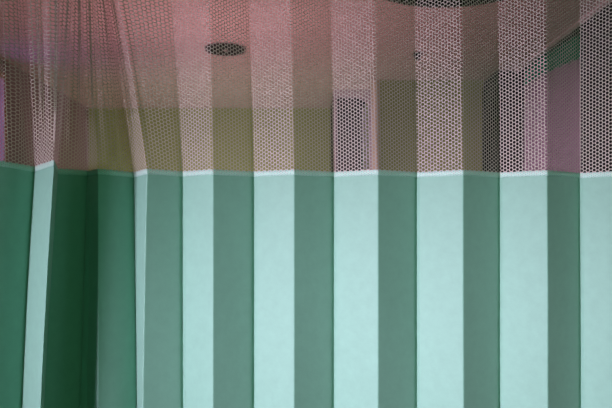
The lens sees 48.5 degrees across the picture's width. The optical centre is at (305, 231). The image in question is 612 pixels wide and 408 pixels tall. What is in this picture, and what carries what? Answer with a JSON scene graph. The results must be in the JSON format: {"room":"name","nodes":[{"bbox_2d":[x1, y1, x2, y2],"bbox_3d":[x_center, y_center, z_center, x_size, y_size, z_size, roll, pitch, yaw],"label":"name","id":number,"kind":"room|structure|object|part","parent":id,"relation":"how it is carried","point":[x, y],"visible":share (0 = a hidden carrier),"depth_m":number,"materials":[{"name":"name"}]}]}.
{"room":"hospital room","nodes":[
{"label":"hospital room","id":0,"kind":"room"},
{"bbox_2d":[0,58,87,169],"bbox_3d":[-2.005,0.250,4.175,0.150,2.700,3.950,0,0,0],"label":"wall","id":1,"kind":"structure","parent":0,"point":[6,64],"depth_m":4.96,"materials":[{"name":"paint"}]},
{"bbox_2d":[0,71,6,161],"bbox_3d":[-1.979,-0.405,4.180,0.122,1.210,0.360,0,0,0],"label":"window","id":2,"kind":"structure","parent":1,"relation":"in","point":[4,88],"depth_m":4.32,"materials":[{"name":"brown"}]},
{"bbox_2d":[88,108,329,171],"bbox_3d":[-0.726,0.250,6.090,2.408,2.700,0.120,0,0,0],"label":"wall","id":3,"kind":"structure","parent":0,"point":[103,109],"depth_m":6.03,"materials":[{"name":"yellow paint"}]},
{"bbox_2d":[0,0,611,148],"bbox_3d":[0.000,-1.160,5.100,10.000,0.120,7.800,0,0,0],"label":"ceiling","id":4,"kind":"structure","parent":0,"point":[21,1],"depth_m":3.99,"materials":[{"name":"paint"}]},
{"bbox_2d":[205,43,245,55],"bbox_3d":[-0.482,-1.090,4.070,0.246,0.018,0.246,0,0,0],"label":"ceiling vent","id":5,"kind":"object","parent":4,"relation":"in","point":[223,44],"visible":0.53,"depth_m":4.06,"materials":[{"name":"grey metal"}]},
{"bbox_2d":[208,46,238,54],"bbox_3d":[-0.482,-1.091,4.070,0.196,0.009,0.196,0,0,-22],"label":"grille","id":6,"kind":"object","parent":5,"relation":"attached to","point":[217,47],"depth_m":4.07,"materials":[{"name":"grey metal"}]},
{"bbox_2d":[414,52,421,59],"bbox_3d":[0.685,-1.080,4.180,0.060,0.038,0.060,0,0,0],"label":"sprinkler","id":7,"kind":"object","parent":4,"relation":"attached to","point":[416,58],"visible":0.55,"depth_m":4.16,"materials":[{"name":"black paint"}]},
{"bbox_2d":[388,0,502,7],"bbox_3d":[0.655,-1.089,2.885,0.840,0.019,0.840,0,0,0],"label":"ceiling vent","id":8,"kind":"object","parent":4,"relation":"in","point":[427,1],"visible":0.64,"depth_m":3.23,"materials":[{"name":"black metal"}]},
{"bbox_2d":[514,0,611,71],"bbox_3d":[1.432,-1.093,3.455,0.028,0.011,2.410,0,0,0],"label":"track","id":9,"kind":"object","parent":4,"relation":"attached to","point":[604,4],"visible":0.56,"depth_m":3.75,"materials":[{"name":"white metal"}]},
{"bbox_2d":[524,34,580,172],"bbox_3d":[1.478,0.056,4.160,0.073,2.288,0.842,0,0,-2],"label":"curtain","id":10,"kind":"object","parent":9,"relation":"hanging from","point":[570,44],"visible":0.22,"depth_m":4.00,"materials":[{"name":"fabric"}]},
{"bbox_3d":[-0.285,-1.089,1.950,3.270,0.022,0.040,0,0,0],"label":"rail","id":11,"kind":"object","parent":4,"relation":"attached to","visible":0},
{"bbox_2d":[0,0,611,407],"bbox_3d":[0.037,0.086,2.027,2.369,2.327,0.227,0,0,-5],"label":"curtain","id":12,"kind":"object","parent":11,"relation":"hanging from","point":[144,288],"visible":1,"depth_m":2.02,"materials":[{"name":"green fabric"}]},
{"bbox_3d":[0.038,0.532,2.019,2.369,1.436,0.208,0,0,-5],"label":"cloth panel","id":13,"kind":"part","parent":12,"relation":"part of","materials":[{"name":"teal fabric"}]},
{"bbox_2d":[334,90,371,170],"bbox_3d":[0.362,0.250,5.300,0.291,2.700,0.100,0,0,0],"label":"door frame","id":14,"kind":"structure","parent":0,"point":[335,91],"depth_m":5.25,"materials":[{"name":"paint"}]},
{"bbox_2d":[363,80,483,171],"bbox_3d":[0.898,0.250,5.475,0.780,2.700,1.110,0,0,0],"label":"wall","id":15,"kind":"structure","parent":0,"point":[419,81],"depth_m":4.92,"materials":[{"name":"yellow paint"}]},
{"bbox_2d":[330,92,364,171],"bbox_3d":[0.357,0.250,5.688,0.281,2.700,0.675,0,0,0],"label":"door","id":16,"kind":"structure","parent":15,"relation":"in","point":[338,100],"depth_m":5.99,"materials":[{"name":"grey paint"}]},
{"bbox_2d":[372,80,379,169],"bbox_3d":[0.511,0.251,4.946,0.068,2.698,0.068,0,0,0],"label":"trim","id":17,"kind":"structure","parent":15,"relation":"attached to","point":[375,83],"depth_m":4.92,"materials":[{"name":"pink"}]},
{"bbox_2d":[482,71,611,172],"bbox_3d":[2.134,0.252,4.650,1.842,2.696,0.060,0,0,0],"label":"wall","id":18,"kind":"structure","parent":0,"point":[504,72],"depth_m":4.62,"materials":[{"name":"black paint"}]}
]}

